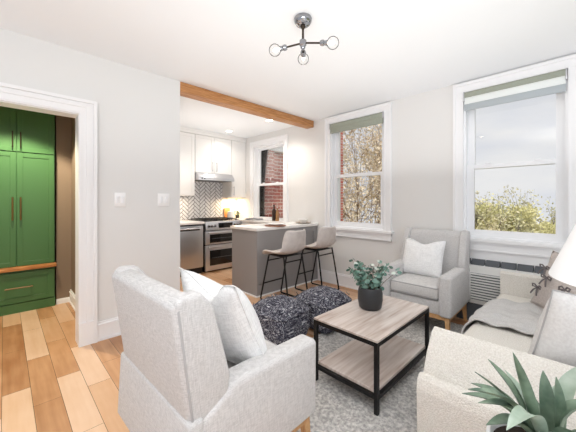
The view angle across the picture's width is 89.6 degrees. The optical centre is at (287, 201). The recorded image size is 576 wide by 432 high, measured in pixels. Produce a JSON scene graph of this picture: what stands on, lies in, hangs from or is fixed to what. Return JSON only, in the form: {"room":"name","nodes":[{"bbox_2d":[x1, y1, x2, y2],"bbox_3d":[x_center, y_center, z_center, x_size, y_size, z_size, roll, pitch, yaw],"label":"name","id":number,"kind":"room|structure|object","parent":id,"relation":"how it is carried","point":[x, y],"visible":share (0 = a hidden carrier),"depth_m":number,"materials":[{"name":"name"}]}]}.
{"room":"living room","nodes":[
{"label":"living room","id":0,"kind":"room"},
{"bbox_2d":[55,115,70,302],"bbox_3d":[-3.032,-0.022,3.861,0.150,2.585,0.640,0,0,-44],"label":"wall","id":1,"kind":"structure","parent":0,"point":[62,124],"depth_m":3.62,"materials":[{"name":"brown paint"}]},
{"bbox_2d":[56,297,69,304],"bbox_3d":[-2.799,1.240,3.623,0.150,0.060,0.026,0,0,-44],"label":"baseboard","id":2,"kind":"structure","parent":1,"relation":"attached to","point":[66,299],"depth_m":3.61,"materials":[{"name":"white paint"}]},
{"bbox_2d":[71,118,74,293],"bbox_3d":[-2.520,-0.022,3.530,0.120,2.585,2.070,0,0,-44],"label":"wall","id":3,"kind":"structure","parent":0,"point":[72,119],"depth_m":3.56,"materials":[{"name":"brown paint"}]},
{"bbox_2d":[69,289,74,310],"bbox_3d":[-2.306,1.195,3.208,0.026,0.150,1.310,0,0,-44],"label":"baseboard","id":4,"kind":"structure","parent":3,"relation":"attached to","point":[72,295],"depth_m":3.52,"materials":[{"name":"white paint"}]},
{"bbox_2d":[0,28,179,321],"bbox_3d":[-2.075,-0.022,2.412,2.350,2.585,0.150,0,0,-44],"label":"wall","id":5,"kind":"structure","parent":0,"point":[138,111],"depth_m":2.79,"materials":[{"name":"white paint"}]},
{"bbox_2d":[0,82,97,346],"bbox_3d":[-2.165,0.188,2.296,1.084,2.164,0.189,0,0,-44],"label":"trim","id":6,"kind":"structure","parent":5,"relation":"attached to","point":[84,111],"depth_m":2.56,"materials":[{"name":"white paint"}]},
{"bbox_2d":[98,317,120,341],"bbox_3d":[-1.453,1.185,2.898,0.780,0.170,0.026,0,0,-44],"label":"baseboard","id":7,"kind":"structure","parent":5,"relation":"attached to","point":[110,328],"depth_m":2.69,"materials":[{"name":"white paint"}]},
{"bbox_2d":[114,193,125,206],"bbox_3d":[-1.598,-0.015,2.761,0.095,0.132,0.019,0,0,-44],"label":"light switch","id":8,"kind":"object","parent":5,"relation":"attached to","point":[119,198],"visible":1,"depth_m":2.76,"materials":[{"name":"white plastic"}]},
{"bbox_2d":[158,193,168,205],"bbox_3d":[-1.305,-0.015,3.048,0.120,0.132,0.019,0,0,-44],"label":"light switch","id":9,"kind":"object","parent":5,"relation":"attached to","point":[163,199],"visible":1,"depth_m":3.04,"materials":[{"name":"white plastic"}]},
{"bbox_2d":[193,197,235,219],"bbox_3d":[-2.217,-0.022,5.380,2.900,2.585,0.150,0,0,-44],"label":"wall","id":10,"kind":"structure","parent":0,"point":[230,203],"depth_m":6.22,"materials":[{"name":"white"}]},
{"bbox_2d":[180,132,194,195],"bbox_3d":[-2.128,-0.665,5.117,0.860,1.130,0.349,0,0,-44],"label":"upper cabinet","id":11,"kind":"object","parent":10,"relation":"attached to","point":[187,140],"visible":0.24,"depth_m":5.20,"materials":[{"name":"white paint"}]},
{"bbox_2d":[180,126,246,142],"bbox_3d":[-1.712,-1.272,5.503,1.996,0.083,0.379,0,0,-44],"label":"trim","id":12,"kind":"structure","parent":11,"relation":"on","point":[182,129],"depth_m":5.51,"materials":[{"name":"white paint"}]},
{"bbox_2d":[180,181,222,219],"bbox_3d":[-1.736,-0.018,5.737,1.008,0.745,0.010,0,0,-44],"label":"backsplash","id":13,"kind":"structure","parent":10,"relation":"attached to","point":[207,201],"depth_m":5.78,"materials":[{"name":"grey tile"}]},
{"bbox_2d":[195,134,230,174],"bbox_3d":[-1.526,-0.880,5.681,0.780,0.700,0.385,0,0,-44],"label":"upper cabinet","id":14,"kind":"object","parent":10,"relation":"attached to","point":[212,154],"visible":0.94,"depth_m":5.54,"materials":[{"name":"white paint"}]},
{"bbox_2d":[195,172,233,182],"bbox_3d":[-1.489,-0.456,5.644,0.760,0.144,0.468,0,0,-44],"label":"range hood","id":15,"kind":"object","parent":14,"relation":"attached to","point":[200,177],"visible":0.89,"depth_m":5.47,"materials":[{"name":"grey metal"}]},
{"bbox_2d":[0,268,467,431],"bbox_3d":[-0.675,1.330,2.768,4.850,0.120,6.100,0,0,-44],"label":"floor","id":16,"kind":"structure","parent":0,"point":[49,383],"depth_m":2.15,"materials":[{"name":"brown wood"}]},
{"bbox_2d":[0,267,54,315],"bbox_3d":[-3.498,1.031,3.232,1.365,0.478,0.588,0,0,-44],"label":"base cabinet","id":17,"kind":"object","parent":16,"relation":"on","point":[25,290],"visible":0.98,"depth_m":3.35,"materials":[{"name":"green paint"}]},
{"bbox_2d":[0,262,56,272],"bbox_3d":[-3.507,0.767,3.228,1.406,0.045,0.580,0,0,-44],"label":"bench","id":18,"kind":"object","parent":17,"relation":"on","point":[52,264],"visible":0.49,"depth_m":3.33,"materials":[{"name":"brown wood"}]},
{"bbox_2d":[0,106,54,267],"bbox_3d":[-3.498,-0.282,3.232,1.365,2.045,0.588,0,0,-44],"label":"tall cabinet","id":19,"kind":"object","parent":18,"relation":"on","point":[27,138],"visible":0.9,"depth_m":3.35,"materials":[{"name":"green paint"}]},
{"bbox_2d":[180,224,202,276],"bbox_3d":[-1.914,0.836,5.095,0.605,0.868,0.677,0,0,-44],"label":"dishwasher","id":20,"kind":"object","parent":16,"relation":"on","point":[191,236],"visible":0.43,"depth_m":4.94,"materials":[{"name":"silver metal"}]},
{"bbox_2d":[112,265,315,431],"bbox_3d":[-0.354,0.789,1.429,0.700,0.949,0.742,0,0,44],"label":"armchair","id":21,"kind":"object","parent":16,"relation":"on","point":[176,375],"visible":0.94,"depth_m":1.13,"materials":[{"name":"grey fabric"}]},
{"bbox_2d":[179,267,266,363],"bbox_3d":[-0.311,0.572,1.419,0.485,0.459,0.284,0,0,44],"label":"throw pillow","id":22,"kind":"object","parent":21,"relation":"on","point":[240,329],"visible":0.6,"depth_m":1.25,"materials":[{"name":"white fabric"}]},
{"bbox_2d":[227,340,275,367],"bbox_3d":[-0.293,0.864,1.493,0.476,0.130,0.540,0,0,44],"label":"seat cushion","id":23,"kind":"object","parent":21,"relation":"on","point":[269,345],"depth_m":1.58,"materials":[{"name":"fabric"}]},
{"bbox_2d":[191,217,240,272],"bbox_3d":[-1.385,0.799,5.566,0.750,0.942,0.698,0,0,-44],"label":"range","id":24,"kind":"object","parent":16,"relation":"on","point":[217,232],"visible":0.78,"depth_m":5.27,"materials":[{"name":"silver metal"}]},
{"bbox_2d":[192,219,238,221],"bbox_3d":[-1.423,0.362,5.604,0.750,0.015,0.590,0,0,-44],"label":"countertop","id":25,"kind":"structure","parent":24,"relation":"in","point":[203,220],"depth_m":5.34,"materials":[{"name":"white stone"}]},
{"bbox_2d":[242,220,289,224],"bbox_3d":[-0.426,0.815,5.378,0.337,0.910,1.020,0,0,-44],"label":"countertop","id":26,"kind":"structure","parent":16,"relation":"on","point":[244,222],"depth_m":5.37,"materials":[{"name":"white stone"}]},
{"bbox_2d":[245,218,262,219],"bbox_3d":[-0.663,0.344,5.593,0.240,0.030,0.318,0,0,-44],"label":"tray","id":27,"kind":"object","parent":26,"relation":"on","point":[245,218],"visible":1,"depth_m":5.55,"materials":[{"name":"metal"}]},
{"bbox_2d":[272,205,275,220],"bbox_3d":[-0.256,0.211,5.306,0.076,0.296,0.076,0,0,-44],"label":"wine bottle","id":28,"kind":"object","parent":26,"relation":"on","point":[273,210],"visible":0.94,"depth_m":5.28,"materials":[{"name":"brown glass"}]},
{"bbox_2d":[275,207,278,220],"bbox_3d":[-0.193,0.228,5.242,0.068,0.262,0.068,0,0,-44],"label":"oil bottle","id":29,"kind":"object","parent":26,"relation":"on","point":[277,211],"visible":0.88,"depth_m":5.22,"materials":[{"name":"orange glass"}]},
{"bbox_2d":[232,226,317,297],"bbox_3d":[-0.169,0.834,4.457,1.259,0.872,0.595,0,0,-44],"label":"kitchen island","id":30,"kind":"object","parent":16,"relation":"on","point":[249,262],"visible":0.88,"depth_m":4.07,"materials":[{"name":"grey paint"}]},
{"bbox_2d":[230,221,317,230],"bbox_3d":[-0.177,0.377,4.461,1.265,0.038,0.618,0,0,-44],"label":"island countertop","id":31,"kind":"structure","parent":30,"relation":"on","point":[251,227],"depth_m":4.21,"materials":[{"name":"white stone"}]},
{"bbox_2d":[265,224,285,226],"bbox_3d":[-0.183,0.351,4.188,0.310,0.014,0.310,0,0,-44],"label":"serving board","id":32,"kind":"object","parent":31,"relation":"on","point":[268,225],"visible":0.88,"depth_m":4.11,"materials":[{"name":"brown wood"}]},
{"bbox_2d":[267,223,283,224],"bbox_3d":[-0.182,0.335,4.231,0.240,0.018,0.240,0,0,-44],"label":"plate","id":33,"kind":"object","parent":32,"relation":"on","point":[267,223],"visible":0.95,"depth_m":4.26,"materials":[{"name":"white ceramic"}]},
{"bbox_3d":[0.247,0.349,4.721,0.260,0.018,0.260,0,0,-44],"label":"plate","id":34,"kind":"object","parent":31,"relation":"on","visible":0},
{"bbox_2d":[298,219,307,222],"bbox_3d":[0.247,0.322,4.721,0.160,0.060,0.160,0,0,-44],"label":"bowl","id":35,"kind":"object","parent":34,"relation":"on","point":[300,220],"visible":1,"depth_m":4.67,"materials":[{"name":"white ceramic"}]},
{"bbox_2d":[252,294,309,344],"bbox_3d":[-0.083,1.080,2.701,0.482,0.380,0.486,0,0,42],"label":"pouf","id":36,"kind":"object","parent":16,"relation":"on","point":[282,318],"visible":0.83,"depth_m":2.53,"materials":[{"name":"grey fabric"}]},
{"bbox_2d":[260,229,307,299],"bbox_3d":[-0.039,0.811,3.699,0.532,0.921,0.450,0,0,44],"label":"bar stool","id":37,"kind":"object","parent":16,"relation":"on","point":[293,242],"visible":1,"depth_m":3.55,"materials":[{"name":"beige leather"}]},
{"bbox_2d":[295,226,338,290],"bbox_3d":[0.418,0.811,4.146,0.532,0.921,0.450,0,0,44],"label":"bar stool","id":38,"kind":"object","parent":16,"relation":"on","point":[326,237],"visible":0.87,"depth_m":4.00,"materials":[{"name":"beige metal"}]},
{"bbox_2d":[295,285,351,333],"bbox_3d":[0.363,1.078,2.979,0.494,0.385,0.496,0,0,-41],"label":"pouf","id":39,"kind":"object","parent":16,"relation":"on","point":[322,299],"visible":0.68,"depth_m":2.81,"materials":[{"name":"grey fabric"}]},
{"bbox_2d":[296,315,463,431],"bbox_3d":[1.004,1.264,2.047,2.417,0.011,2.036,0,0,-44],"label":"area rug","id":40,"kind":"object","parent":16,"relation":"on","point":[340,407],"visible":0.21,"depth_m":1.83,"materials":[{"name":"grey carpet"}]},
{"bbox_2d":[314,295,428,415],"bbox_3d":[0.641,1.039,2.154,0.810,0.438,0.490,0,0,-44],"label":"coffee table","id":41,"kind":"object","parent":40,"relation":"on","point":[372,363],"visible":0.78,"depth_m":2.01,"materials":[{"name":"grey wood"}]},
{"bbox_2d":[318,335,424,391],"bbox_3d":[0.641,1.136,2.154,0.770,0.020,0.450,0,0,-44],"label":"shelf","id":42,"kind":"object","parent":41,"relation":"attached to","point":[353,362],"depth_m":2.04,"materials":[{"name":"brown wood"}]},
{"bbox_2d":[346,258,401,310],"bbox_3d":[0.639,0.631,2.242,0.347,0.377,0.367,0,0,-13],"label":"potted plant","id":43,"kind":"object","parent":41,"relation":"on","point":[370,295],"visible":1,"depth_m":2.17,"materials":[{"name":"green plant"}]},
{"bbox_2d":[380,227,470,329],"bbox_3d":[1.466,0.787,3.088,0.700,0.949,0.742,0,0,45],"label":"armchair","id":44,"kind":"object","parent":40,"relation":"on","point":[446,295],"visible":0.71,"depth_m":2.95,"materials":[{"name":"grey fabric"}]},
{"bbox_2d":[391,273,438,299],"bbox_3d":[1.404,0.862,3.025,0.476,0.130,0.540,0,0,45],"label":"seat cushion","id":45,"kind":"object","parent":44,"relation":"on","point":[417,286],"depth_m":2.88,"materials":[{"name":"fabric"}]},
{"bbox_2d":[402,237,445,277],"bbox_3d":[1.470,0.610,3.176,0.194,0.377,0.435,0,0,-44],"label":"throw pillow","id":46,"kind":"object","parent":44,"relation":"on","point":[418,258],"visible":0.93,"depth_m":3.10,"materials":[{"name":"white fabric"}]},
{"bbox_2d":[416,271,575,431],"bbox_3d":[1.638,0.928,1.765,2.110,0.658,0.870,0,0,-44],"label":"sofa","id":47,"kind":"object","parent":40,"relation":"on","point":[452,360],"visible":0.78,"depth_m":1.29,"materials":[{"name":"beige fabric"}]},
{"bbox_2d":[464,321,533,352],"bbox_3d":[1.284,0.910,1.572,0.815,0.155,0.650,0,0,-44],"label":"seat cushion","id":48,"kind":"object","parent":47,"relation":"on","point":[507,337],"depth_m":1.78,"materials":[{"name":"beige fabric"}]},
{"bbox_2d":[461,299,543,334],"bbox_3d":[1.655,0.943,2.030,0.722,0.320,0.632,0,0,-44],"label":"throw blanket","id":49,"kind":"object","parent":47,"relation":"on","point":[523,318],"visible":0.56,"depth_m":2.05,"materials":[{"name":"grey fabric"}]},
{"bbox_2d":[477,294,530,320],"bbox_3d":[1.873,0.910,2.150,0.815,0.155,0.650,0,0,-44],"label":"seat cushion","id":50,"kind":"object","parent":47,"relation":"on","point":[519,298],"depth_m":2.51,"materials":[{"name":"beige fabric"}]},
{"bbox_2d":[530,250,563,307],"bbox_3d":[1.992,0.625,2.043,0.193,0.493,0.535,0,0,-9],"label":"throw pillow","id":51,"kind":"object","parent":47,"relation":"on","point":[547,283],"visible":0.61,"depth_m":2.18,"materials":[{"name":"beige fabric"}]},
{"bbox_2d":[528,289,575,366],"bbox_3d":[1.313,0.626,1.282,0.495,0.506,0.244,0,0,-15],"label":"throw pillow","id":52,"kind":"object","parent":47,"relation":"on","point":[554,338],"visible":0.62,"depth_m":1.22,"materials":[{"name":"grey fabric"}]},
{"bbox_2d":[558,283,575,293],"bbox_3d":[1.820,0.669,1.792,0.243,0.374,0.470,0,0,4],"label":"throw pillow","id":53,"kind":"object","parent":47,"relation":"on","point":[565,287],"visible":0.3,"depth_m":1.87,"materials":[{"name":"beige fabric"}]},
{"bbox_3d":[0.718,1.019,0.675,0.520,0.502,0.520,0,0,-44],"label":"side table","id":54,"kind":"object","parent":40,"relation":"on","visible":0},
{"bbox_2d":[462,353,575,431],"bbox_3d":[0.620,0.566,0.761,0.429,0.402,0.262,0,0,-44],"label":"agave plant","id":55,"kind":"object","parent":54,"relation":"on","point":[556,403],"visible":1,"depth_m":0.74,"materials":[{"name":"green plant"}]},
{"bbox_2d":[548,224,575,286],"bbox_3d":[0.827,0.352,0.607,0.420,0.830,0.420,0,0,-44],"label":"table lamp","id":56,"kind":"object","parent":54,"relation":"on","point":[563,269],"visible":1,"depth_m":0.68,"materials":[{"name":"white fabric shade"},{"name":"satin steel"}]},
{"bbox_3d":[-1.026,0.836,5.995,0.333,0.868,0.634,0,0,-44],"label":"base cabinet","id":57,"kind":"object","parent":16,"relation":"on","visible":0},
{"bbox_3d":[-1.016,0.380,5.984,0.333,0.040,0.664,0,0,-44],"label":"countertop","id":58,"kind":"structure","parent":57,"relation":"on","visible":0},
{"bbox_2d":[224,208,229,216],"bbox_3d":[-1.286,0.250,6.137,0.150,0.219,0.047,0,0,-44],"label":"cutting board","id":59,"kind":"object","parent":58,"relation":"on","point":[226,210],"visible":0.51,"depth_m":6.11,"materials":[{"name":"brown wood"}]},
{"bbox_2d":[227,210,233,217],"bbox_3d":[-1.189,0.276,6.030,0.140,0.168,0.140,0,0,-44],"label":"canister","id":60,"kind":"object","parent":58,"relation":"on","point":[230,213],"visible":0.84,"depth_m":5.98,"materials":[{"name":"white ceramic"}]},
{"bbox_3d":[-2.244,0.836,4.803,0.255,0.868,0.634,0,0,-44],"label":"base cabinet","id":61,"kind":"object","parent":16,"relation":"on","visible":0},
{"bbox_2d":[180,220,204,224],"bbox_3d":[-2.005,0.380,5.009,0.885,0.040,0.654,0,0,-44],"label":"countertop","id":62,"kind":"structure","parent":61,"relation":"on","point":[182,222],"depth_m":4.98,"materials":[{"name":"white stone"}]},
{"bbox_2d":[0,0,575,137],"bbox_3d":[-0.681,-1.375,2.203,5.650,0.120,6.900,0,0,-44],"label":"ceiling","id":63,"kind":"structure","parent":0,"point":[387,50],"depth_m":2.37,"materials":[{"name":"white paint"}]},
{"bbox_2d":[180,82,313,128],"bbox_3d":[-0.433,-1.262,4.020,2.248,0.104,0.150,0,0,-44],"label":"ceiling beam","id":64,"kind":"structure","parent":63,"relation":"attached to","point":[186,90],"depth_m":3.76,"materials":[{"name":"brown wood"}]},
{"bbox_2d":[269,12,338,64],"bbox_3d":[0.118,-1.183,2.072,0.345,0.263,0.429,0,0,-44],"label":"ceiling light","id":65,"kind":"object","parent":63,"relation":"attached to","point":[303,20],"visible":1,"depth_m":2.06,"materials":[{"name":"silver metal"}]},
{"bbox_2d":[280,44,286,50],"bbox_3d":[-0.032,-1.108,2.096,0.056,0.046,0.042,0,0,7],"label":"socket","id":66,"kind":"object","parent":65,"relation":"attached to","point":[284,47],"depth_m":2.08,"materials":[{"name":"silver metal"}]},
{"bbox_2d":[300,50,305,57],"bbox_3d":[0.115,-1.117,2.192,0.042,0.045,0.055,0,0,4],"label":"socket","id":67,"kind":"object","parent":65,"relation":"attached to","point":[303,53],"depth_m":2.17,"materials":[{"name":"silver metal"}]},
{"bbox_2d":[320,40,327,45],"bbox_3d":[0.251,-1.114,2.040,0.054,0.044,0.042,0,0,16],"label":"socket","id":68,"kind":"object","parent":65,"relation":"attached to","point":[322,42],"depth_m":2.03,"materials":[{"name":"silver metal"}]},
{"bbox_2d":[236,53,575,279],"bbox_3d":[0.968,-0.022,4.378,0.250,2.585,6.100,0,0,-44],"label":"wall","id":69,"kind":"structure","parent":0,"point":[422,123],"depth_m":3.73,"materials":[{"name":"white paint"}]},
{"bbox_2d":[222,140,245,196],"bbox_3d":[-1.120,-0.655,6.079,0.346,1.150,0.385,0,0,-44],"label":"upper cabinet","id":70,"kind":"object","parent":69,"relation":"attached to","point":[237,188],"visible":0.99,"depth_m":5.97,"materials":[{"name":"white paint"}]},
{"bbox_2d":[250,134,287,220],"bbox_3d":[-0.300,-0.398,5.648,0.285,1.596,1.091,0,0,-44],"label":"window","id":71,"kind":"structure","parent":69,"relation":"in","point":[259,154],"depth_m":5.80,"materials":[{"name":"white paint"}]},
{"bbox_2d":[318,269,366,289],"bbox_3d":[1.220,1.180,3.924,0.026,0.180,2.100,0,0,-44],"label":"baseboard","id":72,"kind":"structure","parent":69,"relation":"attached to","point":[344,280],"depth_m":4.37,"materials":[{"name":"white paint"}]},
{"bbox_2d":[322,102,393,240],"bbox_3d":[1.050,-0.385,4.255,0.305,1.821,1.150,0,0,-44],"label":"window","id":73,"kind":"structure","parent":69,"relation":"in","point":[383,231],"depth_m":4.16,"materials":[{"name":"white paint"}]},
{"bbox_2d":[329,111,383,133],"bbox_3d":[0.973,-1.114,4.180,0.080,0.152,0.888,0,0,-44],"label":"roller blind","id":74,"kind":"object","parent":73,"relation":"attached to","point":[374,119],"visible":0.85,"depth_m":4.12,"materials":[{"name":"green fabric"}]},
{"bbox_2d":[456,258,543,319],"bbox_3d":[2.236,0.943,2.806,0.113,0.655,1.080,0,0,-44],"label":"wall heater","id":75,"kind":"object","parent":69,"relation":"attached to","point":[485,277],"visible":0.27,"depth_m":2.96,"materials":[{"name":"white metal"}]},
{"bbox_2d":[471,258,484,265],"bbox_3d":[2.005,0.642,3.062,0.078,0.054,0.120,0,0,-44],"label":"vent","id":76,"kind":"object","parent":75,"relation":"attached to","point":[474,262],"depth_m":3.05,"materials":[{"name":"grey"}]},
{"bbox_2d":[485,260,500,267],"bbox_3d":[2.096,0.642,2.969,0.078,0.054,0.120,0,0,-44],"label":"vent","id":77,"kind":"object","parent":75,"relation":"attached to","point":[489,263],"depth_m":2.96,"materials":[{"name":"grey"}]},
{"bbox_2d":[500,262,516,269],"bbox_3d":[2.187,0.642,2.877,0.078,0.054,0.120,0,0,-44],"label":"vent","id":78,"kind":"object","parent":75,"relation":"attached to","point":[503,265],"depth_m":2.87,"materials":[{"name":"grey"}]},
{"bbox_2d":[517,264,533,272],"bbox_3d":[2.278,0.642,2.784,0.078,0.054,0.120,0,0,-44],"label":"vent","id":79,"kind":"object","parent":75,"relation":"attached to","point":[521,268],"depth_m":2.77,"materials":[{"name":"grey"}]},
{"bbox_2d":[534,266,543,273],"bbox_3d":[2.369,0.642,2.691,0.078,0.054,0.120,0,0,-44],"label":"vent","id":80,"kind":"object","parent":75,"relation":"attached to","point":[537,268],"depth_m":2.71,"materials":[{"name":"grey"}]},
{"bbox_2d":[470,250,549,270],"bbox_3d":[2.292,0.570,2.839,0.012,0.200,1.150,0,0,-44],"label":"trim","id":81,"kind":"structure","parent":69,"relation":"attached to","point":[502,257],"depth_m":2.90,"materials":[{"name":"white paint"}]},
{"bbox_2d":[453,54,575,257],"bbox_3d":[2.303,-0.385,2.976,0.305,1.821,1.090,0,0,-44],"label":"window","id":82,"kind":"structure","parent":69,"relation":"in","point":[464,122],"depth_m":2.86,"materials":[{"name":"white paint"}]},
{"bbox_2d":[463,68,567,110],"bbox_3d":[2.226,-1.087,2.901,0.080,0.205,0.822,0,0,-44],"label":"roller blind","id":83,"kind":"object","parent":82,"relation":"attached to","point":[552,82],"visible":1,"depth_m":2.84,"materials":[{"name":"sage green fabric"},{"name":"satin steel"}]},
{"label":"outside","id":84,"kind":"structure","parent":0,"visible":0},
{"bbox_3d":[20.322,7.870,27.742,59.400,0.200,85.000,0,0,-44],"label":"ground","id":85,"kind":"structure","parent":84,"visible":0},
{"bbox_2d":[267,132,342,220],"bbox_3d":[-0.775,2.120,9.074,3.770,11.300,4.150,0,0,-44],"label":"brick building","id":86,"kind":"structure","parent":85,"relation":"on","point":[275,166],"depth_m":7.21,"materials":[{"name":"red brick"}]},
{"bbox_2d":[343,124,381,223],"bbox_3d":[3.265,1.439,11.089,5.522,12.696,4.310,0,0,-22],"label":"tree","id":87,"kind":"object","parent":85,"relation":"on","point":[375,179],"visible":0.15,"depth_m":10.88,"materials":[{"name":"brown plant"}]},
{"bbox_2d":[343,127,381,222],"bbox_3d":[3.450,1.023,16.870,5.660,13.506,7.000,0,0,-36],"label":"tree","id":88,"kind":"object","parent":85,"relation":"on","point":[349,181],"visible":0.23,"depth_m":16.23,"materials":[{"name":"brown plant"}]},
{"bbox_2d":[475,191,509,228],"bbox_3d":[10.682,3.257,17.256,5.219,9.058,5.149,0,0,-44],"label":"tree","id":89,"kind":"object","parent":85,"relation":"on","point":[476,192],"visible":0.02,"depth_m":16.08,"materials":[{"name":"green plant"}]},
{"bbox_2d":[475,192,553,232],"bbox_3d":[7.909,3.660,12.194,5.872,8.235,3.779,0,0,36],"label":"tree","id":90,"kind":"object","parent":85,"relation":"on","point":[495,228],"visible":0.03,"depth_m":12.16,"materials":[{"name":"green plant"}]},
{"bbox_2d":[475,193,554,232],"bbox_3d":[10.825,3.663,14.093,4.926,8.233,4.332,0,0,-17],"label":"tree","id":91,"kind":"object","parent":85,"relation":"on","point":[527,215],"visible":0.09,"depth_m":13.15,"materials":[{"name":"green plant"}]},
{"bbox_2d":[494,186,555,228],"bbox_3d":[13.604,3.447,15.914,5.558,8.691,4.949,0,0,13],"label":"tree","id":92,"kind":"object","parent":85,"relation":"on","point":[505,191],"visible":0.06,"depth_m":15.76,"materials":[{"name":"green plant"}]},
{"bbox_2d":[534,220,555,233],"bbox_3d":[11.655,3.631,11.022,3.624,8.327,5.805,0,0,24],"label":"tree","id":93,"kind":"object","parent":85,"relation":"on","point":[549,231],"visible":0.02,"depth_m":11.51,"materials":[{"name":"green plant"}]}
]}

